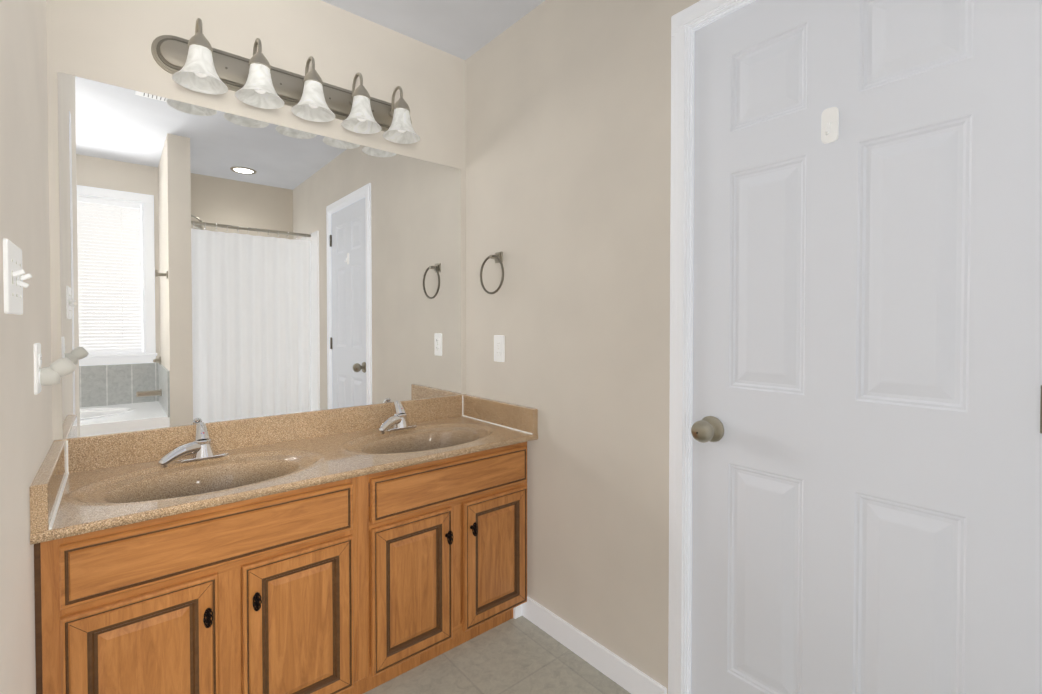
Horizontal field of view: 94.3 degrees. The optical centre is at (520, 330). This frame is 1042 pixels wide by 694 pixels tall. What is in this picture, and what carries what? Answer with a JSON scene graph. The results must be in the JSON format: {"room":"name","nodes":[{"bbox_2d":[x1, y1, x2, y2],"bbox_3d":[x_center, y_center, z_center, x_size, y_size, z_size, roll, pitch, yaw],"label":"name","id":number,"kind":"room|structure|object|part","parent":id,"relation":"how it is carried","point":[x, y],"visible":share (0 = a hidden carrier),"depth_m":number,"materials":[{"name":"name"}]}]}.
{"room":"bathroom","nodes":[
{"label":"bathroom","id":0,"kind":"room"},
{"bbox_2d":[0,0,52,693],"bbox_3d":[-0.965,-0.034,0.833,0.120,2.474,1.400,-1,1,-40],"label":"wall","id":1,"kind":"structure","parent":0,"point":[26,438],"depth_m":0.97,"materials":[{"name":"beige paint"}]},
{"bbox_2d":[3,238,31,314],"bbox_3d":[-0.917,-0.093,0.885,0.022,0.127,0.165,-1,1,-40],"label":"light switch","id":2,"kind":"object","parent":1,"relation":"attached to","point":[14,277],"visible":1,"depth_m":0.85,"materials":[{"name":"white plastic"}]},
{"bbox_2d":[34,343,76,394],"bbox_3d":[-1.111,0.088,1.157,0.071,0.117,0.072,-1,1,-40],"label":"outlet","id":3,"kind":"object","parent":1,"relation":"attached to","point":[53,373],"visible":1,"depth_m":1.14,"materials":[{"name":"white plastic"}]},
{"bbox_2d":[46,0,465,440],"bbox_3d":[-0.856,-0.050,1.900,1.660,2.474,0.106,-1,1,-40],"label":"wall","id":4,"kind":"structure","parent":0,"point":[217,266],"depth_m":1.72,"materials":[{"name":"beige paint"}]},
{"bbox_2d":[151,18,419,143],"bbox_3d":[-0.774,-0.900,1.770,0.915,0.220,0.190,-1,1,-40],"label":"sconce","id":5,"kind":"object","parent":4,"relation":"attached to","point":[196,62],"visible":1,"depth_m":1.71,"materials":[{"name":"white glass"}]},
{"bbox_2d":[322,0,544,59],"bbox_3d":[-0.544,-1.290,0.156,3.400,0.060,3.150,-1,1,-40],"label":"ceiling","id":6,"kind":"structure","parent":0,"point":[464,29],"depth_m":1.99,"materials":[{"name":"paint"}]},
{"bbox_2d":[363,616,630,693],"bbox_3d":[-0.544,1.243,0.194,3.400,0.060,3.150,-1,1,-40],"label":"floor","id":7,"kind":"structure","parent":0,"point":[521,655],"depth_m":1.69,"materials":[{"name":"beige tile"}]},
{"bbox_2d":[34,470,368,693],"bbox_3d":[-0.922,0.880,1.464,0.712,0.628,0.501,-1,1,-40],"label":"base cabinet","id":8,"kind":"object","parent":7,"relation":"on","point":[357,549],"depth_m":1.25,"materials":[{"name":"brown wood"}]},
{"bbox_2d":[29,394,537,544],"bbox_3d":[-0.649,0.426,1.676,1.436,0.220,0.522,-1,1,-40],"label":"countertop","id":9,"kind":"structure","parent":8,"relation":"on","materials":[{"name":"stone"}]},
{"bbox_2d":[157,422,228,467],"bbox_3d":[-1.052,0.362,1.558,0.197,0.115,0.110,-1,1,-40],"label":"faucet","id":10,"kind":"object","parent":9,"relation":"on","point":[200,452],"depth_m":1.56,"materials":[{"name":"silver metal"}]},
{"bbox_2d":[378,400,416,433],"bbox_3d":[-0.516,0.355,2.008,0.197,0.115,0.110,-1,1,-40],"label":"faucet","id":11,"kind":"object","parent":9,"relation":"on","point":[398,423],"depth_m":2.01,"materials":[{"name":"silver metal"}]},
{"bbox_2d":[321,442,526,689],"bbox_3d":[-0.386,0.873,1.914,0.688,0.628,0.501,-1,1,-40],"label":"base cabinet","id":12,"kind":"object","parent":7,"relation":"on","point":[448,524],"depth_m":1.68,"materials":[{"name":"brown wood"}]},
{"bbox_2d":[465,0,700,693],"bbox_3d":[0.720,-0.040,1.236,0.100,2.474,2.950,-1,1,-40],"label":"wall","id":13,"kind":"structure","parent":0,"point":[568,149],"depth_m":1.74,"materials":[{"name":"beige paint"}]},
{"bbox_2d":[480,251,503,293],"bbox_3d":[-0.113,-0.251,2.109,0.050,0.187,0.170,-1,1,-40],"label":"towel ring","id":14,"kind":"object","parent":13,"relation":"attached to","point":[498,257],"visible":1,"depth_m":2.10,"materials":[{"name":"silver metal"}]},
{"bbox_2d":[494,335,504,361],"bbox_3d":[-0.098,0.080,2.127,0.009,0.117,0.072,-1,1,-40],"label":"outlet","id":15,"kind":"object","parent":13,"relation":"attached to","point":[499,348],"visible":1,"depth_m":2.12,"materials":[{"name":"white plastic"}]},
{"bbox_2d":[516,596,666,693],"bbox_3d":[0.222,1.145,1.754,0.020,0.088,0.693,-1,1,-40],"label":"baseboard","id":16,"kind":"structure","parent":13,"relation":"attached to","point":[625,675],"depth_m":1.72,"materials":[{"name":"white wood"}]},
{"bbox_2d":[668,0,755,693],"bbox_3d":[0.760,0.130,1.174,0.120,2.136,0.846,-1,1,-40],"label":"door frame","id":17,"kind":"structure","parent":13,"relation":"attached to","point":[686,23],"depth_m":1.43,"materials":[{"name":"white wood"}]},
{"bbox_2d":[691,0,1041,693],"bbox_3d":[0.717,0.160,1.133,0.116,2.053,0.718,-1,1,-40],"label":"door","id":18,"kind":"structure","parent":13,"relation":"in","point":[865,428],"depth_m":1.09,"materials":[{"name":"white wood"}]},
{"bbox_3d":[0.516,0.280,1.370,0.111,0.074,0.100,-1,1,-40],"label":"door knob","id":19,"kind":"part","parent":18,"relation":"part of","materials":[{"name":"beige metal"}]},
{"bbox_2d":[821,107,838,143],"bbox_3d":[0.720,-0.484,1.134,0.028,0.080,0.034,-1,1,-40],"label":"hook","id":20,"kind":"object","parent":18,"relation":"attached to","point":[829,132],"visible":1,"depth_m":1.14,"materials":[{"name":"white plastic"}]},
{"bbox_3d":[0.955,0.135,0.876,0.013,1.670,0.019,-1,1,-40],"label":"door hinge","id":21,"kind":"part","parent":18,"relation":"part of","materials":[{"name":"silver metal"}]}
]}

